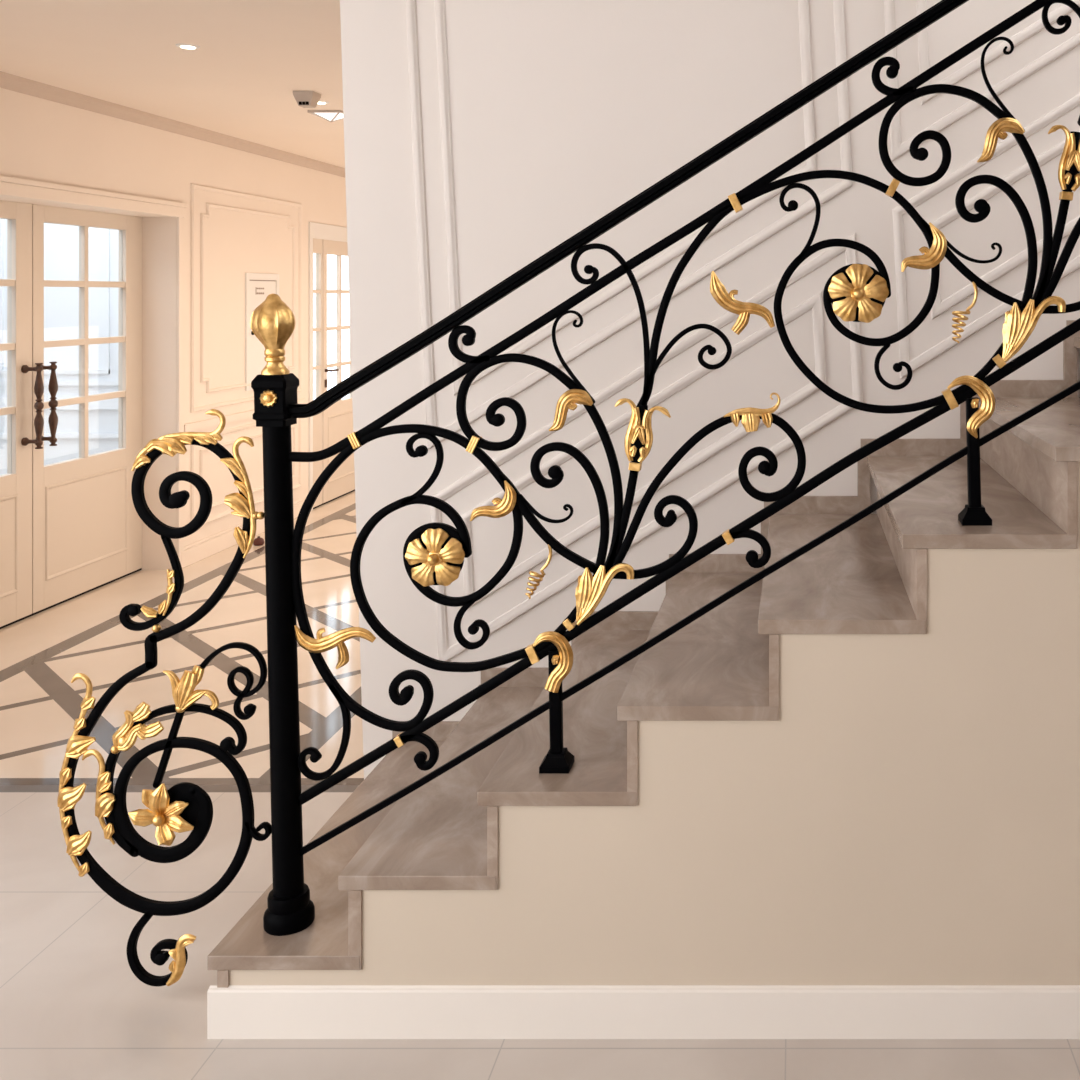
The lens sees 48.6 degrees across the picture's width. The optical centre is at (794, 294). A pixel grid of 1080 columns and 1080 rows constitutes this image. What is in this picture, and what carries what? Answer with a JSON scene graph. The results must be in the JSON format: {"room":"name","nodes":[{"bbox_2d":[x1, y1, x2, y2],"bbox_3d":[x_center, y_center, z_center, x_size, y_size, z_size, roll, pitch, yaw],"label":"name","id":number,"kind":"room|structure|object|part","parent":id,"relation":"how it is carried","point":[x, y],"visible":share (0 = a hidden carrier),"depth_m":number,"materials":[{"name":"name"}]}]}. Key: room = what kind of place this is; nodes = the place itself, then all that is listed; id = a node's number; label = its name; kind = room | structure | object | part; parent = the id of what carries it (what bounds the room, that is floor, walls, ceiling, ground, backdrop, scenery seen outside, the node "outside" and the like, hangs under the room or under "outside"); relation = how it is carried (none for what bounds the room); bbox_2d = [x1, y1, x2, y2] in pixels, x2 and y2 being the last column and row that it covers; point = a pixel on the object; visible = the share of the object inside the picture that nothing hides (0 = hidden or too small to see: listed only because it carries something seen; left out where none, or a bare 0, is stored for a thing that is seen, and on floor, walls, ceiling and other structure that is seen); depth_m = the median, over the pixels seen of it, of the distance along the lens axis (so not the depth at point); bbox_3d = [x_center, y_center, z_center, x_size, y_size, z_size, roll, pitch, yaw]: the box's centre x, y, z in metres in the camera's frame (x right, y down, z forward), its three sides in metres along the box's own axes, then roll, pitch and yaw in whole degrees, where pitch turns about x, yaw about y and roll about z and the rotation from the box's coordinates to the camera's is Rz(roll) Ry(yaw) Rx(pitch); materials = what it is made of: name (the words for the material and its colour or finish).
{"room":"entrance hall","nodes":[
{"label":"entrance hall","id":0,"kind":"room"},
{"bbox_2d":[0,219,117,474],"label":"window","id":1,"kind":"structure","parent":0,"point":[61,242],"depth_m":8.00,"materials":[{"name":"clear glass"}]},
{"bbox_2d":[0,219,117,437],"bbox_3d":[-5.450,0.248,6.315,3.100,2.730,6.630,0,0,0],"label":"trim","id":2,"kind":"structure","parent":1,"relation":"attached to","point":[109,403],"depth_m":7.98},
{"bbox_2d":[0,0,344,167],"bbox_3d":[-2.565,-1.107,8.480,2.650,0.200,9.440,0,0,0],"label":"ceiling","id":3,"kind":"structure","parent":0,"point":[246,69],"depth_m":4.86,"materials":[{"name":"paint"}]},
{"bbox_2d":[176,44,199,48],"bbox_3d":[-2.455,-1.004,4.651,0.090,0.007,0.090,0,0,0],"label":"recessed light","id":4,"kind":"object","parent":3,"relation":"in","point":[185,46],"visible":1,"depth_m":4.64,"materials":[{"name":"white"}]},
{"bbox_2d":[293,91,320,107],"bbox_3d":[-2.427,-0.971,5.720,0.103,0.072,0.099,0,0,0],"label":"sensor","id":5,"kind":"object","parent":3,"relation":"attached to","point":[305,99],"visible":1,"depth_m":5.68,"materials":[{"name":"plastic"}]},
{"bbox_2d":[308,110,343,121],"bbox_3d":[-2.562,-0.981,6.350,0.182,0.053,0.182,0,0,0],"label":"ceiling lamp","id":6,"kind":"object","parent":3,"relation":"attached to","point":[329,115],"visible":0.84,"depth_m":6.29,"materials":[{"name":"plastic"}]},
{"bbox_2d":[315,113,343,120],"bbox_3d":[-2.562,-0.980,6.350,0.170,0.046,0.170,0,0,0],"label":"diffuser","id":7,"kind":"object","parent":6,"relation":"attached to","point":[327,116],"depth_m":6.31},
{"bbox_2d":[0,88,346,569],"bbox_3d":[-3.760,0.303,8.465,0.260,2.620,9.470,0,0,0],"label":"wall","id":8,"kind":"structure","parent":0,"point":[43,140],"depth_m":6.88,"materials":[{"name":"paint"}]},
{"bbox_2d":[0,200,141,628],"bbox_3d":[-3.853,0.578,5.775,0.237,2.070,1.950,0,0,0],"label":"door","id":9,"kind":"structure","parent":8,"relation":"in","point":[70,529],"depth_m":5.98,"materials":[{"name":"paint"}]},
{"bbox_3d":[-3.782,0.550,5.712,0.096,0.425,0.042,0,0,0],"label":"pull handle","id":10,"kind":"part","parent":9,"relation":"part of","materials":[{"name":"brown metal"}]},
{"bbox_3d":[-3.782,0.550,5.822,0.096,0.425,0.042,0,0,0],"label":"pull handle","id":11,"kind":"part","parent":9,"relation":"part of","materials":[{"name":"brown metal"}]},
{"bbox_2d":[0,175,187,562],"bbox_3d":[-3.614,0.535,5.775,0.032,2.155,2.090,0,0,0],"label":"trim","id":12,"kind":"structure","parent":8,"relation":"attached to","point":[9,186],"depth_m":6.30,"materials":[{"name":"paint"}]},
{"bbox_2d":[0,71,344,176],"bbox_3d":[-3.603,-0.977,8.365,0.055,0.060,9.270,0,0,0],"label":"trim","id":13,"kind":"structure","parent":8,"relation":"attached to","point":[8,81],"depth_m":6.39,"materials":[{"name":"beige paint"}]},
{"bbox_2d":[181,496,306,567],"bbox_3d":[-3.621,1.554,8.365,0.018,0.118,9.270,0,0,0],"label":"baseboard","id":14,"kind":"structure","parent":8,"relation":"attached to","point":[192,553],"depth_m":7.17,"materials":[{"name":"paint"}]},
{"bbox_2d":[184,183,306,524],"bbox_3d":[-3.620,0.368,9.713,0.020,2.080,5.805,0,0,0],"label":"trim","id":15,"kind":"structure","parent":8,"relation":"attached to","point":[197,425],"depth_m":7.30,"materials":[{"name":"paint"}]},
{"bbox_2d":[245,273,278,390],"bbox_3d":[-3.618,0.243,7.830,0.028,0.780,0.480,0,0,0],"label":"access panel","id":16,"kind":"object","parent":8,"relation":"attached to","point":[258,286],"visible":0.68,"depth_m":7.71,"materials":[{"name":"beige paint"}]},
{"bbox_3d":[-3.627,0.245,7.830,0.007,0.681,0.386,0,0,0],"label":"panel door","id":17,"kind":"part","parent":16,"relation":"part of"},
{"bbox_2d":[308,222,354,509],"bbox_3d":[-3.636,0.533,9.400,0.128,2.160,1.640,0,0,0],"label":"door","id":18,"kind":"structure","parent":8,"relation":"in","point":[332,425],"depth_m":8.86,"materials":[{"name":"paint"}]},
{"bbox_3d":[-3.598,0.642,8.930,0.052,0.142,0.140,0,0,0],"label":"lever handle","id":19,"kind":"part","parent":18,"relation":"part of","materials":[{"name":"brown metal"}]},
{"bbox_2d":[0,491,1079,1079],"bbox_3d":[-2.250,1.663,5.500,13.500,0.100,17.000,0,0,0],"label":"floor","id":20,"kind":"structure","parent":0,"point":[73,1006],"depth_m":3.08,"materials":[{"name":"tile"}]},
{"bbox_2d":[207,320,1079,1038],"bbox_3d":[0.167,0.750,3.111,2.930,1.727,1.236,0,0,0],"label":"staircase","id":21,"kind":"structure","parent":20,"relation":"on","point":[840,799],"depth_m":2.51,"materials":[{"name":"brown stone"}]},
{"bbox_3d":[-1.140,1.409,3.719,0.317,0.055,0.021,0,0,0],"label":"skirting","id":22,"kind":"part","parent":21,"relation":"part of","materials":[{"name":"stone"}]},
{"bbox_3d":[-0.846,1.236,3.719,0.334,0.055,0.021,0,0,0],"label":"skirting","id":23,"kind":"part","parent":21,"relation":"part of","materials":[{"name":"stone"}]},
{"bbox_2d":[57,0,1079,986],"bbox_3d":[-0.323,0.339,2.619,2.712,2.478,0.108,0,0,1],"label":"stair railing","id":24,"kind":"object","parent":21,"relation":"on","point":[434,553],"visible":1,"depth_m":2.62,"materials":[{"name":"black metal"}]},
{"bbox_2d":[152,814,164,826],"bbox_3d":[-1.442,1.190,2.606,0.025,0.026,0.025,0,0,-11],"label":"flower center","id":25,"kind":"object","parent":24,"relation":"on","point":[158,820],"depth_m":2.60,"materials":[{"name":"metal"}]},
{"bbox_2d":[167,782,202,825],"bbox_3d":[-1.395,1.166,2.628,0.103,0.103,0.012,0,0,0],"label":"scroll","id":26,"kind":"object","parent":24,"relation":"on","point":[190,794],"depth_m":2.62,"materials":[{"name":"black metal"}]},
{"bbox_3d":[-1.170,0.851,2.630,0.093,1.153,0.066,0,0,0],"label":"newel post","id":27,"kind":"part","parent":24,"relation":"part of","materials":[{"name":"black metal"}]},
{"bbox_2d":[427,552,441,566],"bbox_3d":[-0.819,0.599,2.605,0.035,0.035,0.030,0,0,0],"label":"flower center","id":28,"kind":"object","parent":24,"relation":"on","point":[434,559],"depth_m":2.60,"materials":[{"name":"metal"}]},
{"bbox_2d":[412,534,463,584],"bbox_3d":[-0.819,0.599,2.626,0.126,0.126,0.010,0,0,0],"label":"flower","id":29,"kind":"object","parent":24,"relation":"on","point":[449,548],"depth_m":2.61,"materials":[{"name":"gold metal"}]},
{"bbox_3d":[-0.547,0.949,2.630,0.032,0.275,0.024,0,0,0],"label":"short post","id":30,"kind":"part","parent":24,"relation":"part of","materials":[{"name":"black metal"}]},
{"bbox_3d":[-0.231,-0.310,2.630,1.887,1.181,0.042,0,0,0],"label":"handrail","id":31,"kind":"part","parent":24,"relation":"part of","materials":[{"name":"black metal"}]},
{"bbox_3d":[-0.188,-0.221,2.630,1.974,1.204,0.016,0,0,0],"label":"rail","id":32,"kind":"part","parent":24,"relation":"part of","materials":[{"name":"black metal"}]},
{"bbox_3d":[-0.105,0.526,2.630,2.085,1.285,0.016,0,0,0],"label":"rail","id":33,"kind":"part","parent":24,"relation":"part of","materials":[{"name":"black metal"}]},
{"bbox_3d":[-0.103,0.660,2.630,2.073,1.244,0.014,0,0,0],"label":"rail","id":34,"kind":"part","parent":24,"relation":"part of","materials":[{"name":"black metal"}]},
{"bbox_2d":[830,272,884,321],"bbox_3d":[0.144,-0.002,2.626,0.128,0.128,0.010,0,0,0],"label":"flower","id":35,"kind":"object","parent":24,"relation":"on","point":[842,284],"depth_m":2.61,"materials":[{"name":"gold metal"}]},
{"bbox_2d":[851,287,865,301],"bbox_3d":[0.144,-0.002,2.605,0.036,0.036,0.030,0,0,0],"label":"flower center","id":36,"kind":"object","parent":24,"relation":"on","point":[858,294],"depth_m":2.60,"materials":[{"name":"metal"}]},
{"bbox_3d":[0.408,0.374,2.630,0.034,0.277,0.024,0,0,0],"label":"short post","id":37,"kind":"part","parent":24,"relation":"part of","materials":[{"name":"black metal"}]},
{"bbox_3d":[-0.543,1.053,3.719,0.336,0.055,0.021,0,0,0],"label":"skirting","id":38,"kind":"part","parent":21,"relation":"part of","materials":[{"name":"stone"}]},
{"bbox_3d":[0.174,1.558,2.499,2.895,0.109,0.013,0,0,0],"label":"stair baseboard","id":39,"kind":"part","parent":21,"relation":"part of","materials":[{"name":"paint"}]},
{"bbox_3d":[-0.397,0.960,3.719,0.040,0.131,0.021,0,0,0],"label":"skirting","id":40,"kind":"part","parent":21,"relation":"part of","materials":[{"name":"stone"}]},
{"bbox_3d":[-0.238,0.867,3.719,0.338,0.055,0.021,0,0,0],"label":"skirting","id":41,"kind":"part","parent":21,"relation":"part of","materials":[{"name":"stone"}]},
{"bbox_3d":[-0.090,0.773,3.719,0.040,0.133,0.021,0,0,0],"label":"skirting","id":42,"kind":"part","parent":21,"relation":"part of","materials":[{"name":"stone"}]},
{"bbox_3d":[0.072,0.679,3.719,0.345,0.055,0.021,0,0,0],"label":"skirting","id":43,"kind":"part","parent":21,"relation":"part of","materials":[{"name":"stone"}]},
{"bbox_3d":[0.223,0.586,3.719,0.040,0.131,0.021,0,0,0],"label":"skirting","id":44,"kind":"part","parent":21,"relation":"part of","materials":[{"name":"stone"}]},
{"bbox_3d":[0.395,0.493,3.719,0.365,0.055,0.021,0,0,0],"label":"skirting","id":45,"kind":"part","parent":21,"relation":"part of","materials":[{"name":"stone"}]},
{"bbox_3d":[0.555,0.398,3.719,0.040,0.135,0.021,0,0,0],"label":"skirting","id":46,"kind":"part","parent":21,"relation":"part of","materials":[{"name":"stone"}]},
{"bbox_3d":[0.729,0.303,3.719,0.367,0.055,0.021,0,0,0],"label":"skirting","id":47,"kind":"part","parent":21,"relation":"part of","materials":[{"name":"stone"}]},
{"bbox_3d":[0.890,0.206,3.719,0.040,0.138,0.021,0,0,0],"label":"skirting","id":48,"kind":"part","parent":21,"relation":"part of","materials":[{"name":"stone"}]},
{"bbox_3d":[1.065,0.110,3.719,0.369,0.055,0.021,0,0,0],"label":"skirting","id":49,"kind":"part","parent":21,"relation":"part of","materials":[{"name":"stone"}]},
{"bbox_2d":[340,0,1079,778],"bbox_3d":[1.393,-0.287,3.800,5.814,3.800,0.140,0,0,0],"label":"wall","id":50,"kind":"structure","parent":0,"point":[564,112],"depth_m":3.73,"materials":[{"name":"paint"}]},
{"bbox_2d":[405,0,852,449],"bbox_3d":[-0.548,-0.430,3.722,1.470,1.865,0.016,0,0,0],"label":"trim","id":51,"kind":"structure","parent":50,"relation":"attached to","point":[838,5],"depth_m":3.72,"materials":[{"name":"paint"}]},
{"bbox_2d":[431,233,862,660],"bbox_3d":[-0.480,0.501,3.722,1.404,1.404,0.016,0,0,0],"label":"trim","id":52,"kind":"structure","parent":50,"relation":"attached to","point":[445,653],"depth_m":3.72,"materials":[{"name":"paint"}]},
{"bbox_2d":[884,0,1079,160],"bbox_3d":[0.954,-0.898,3.722,1.372,0.930,0.016,0,0,0],"label":"trim","id":53,"kind":"structure","parent":50,"relation":"attached to","point":[898,148],"depth_m":3.72,"materials":[{"name":"paint"}]},
{"bbox_2d":[892,93,1079,378],"bbox_3d":[0.995,-0.416,3.722,1.360,1.377,0.016,0,0,0],"label":"trim","id":54,"kind":"structure","parent":50,"relation":"attached to","point":[939,306],"depth_m":3.72,"materials":[{"name":"paint"}]}
]}

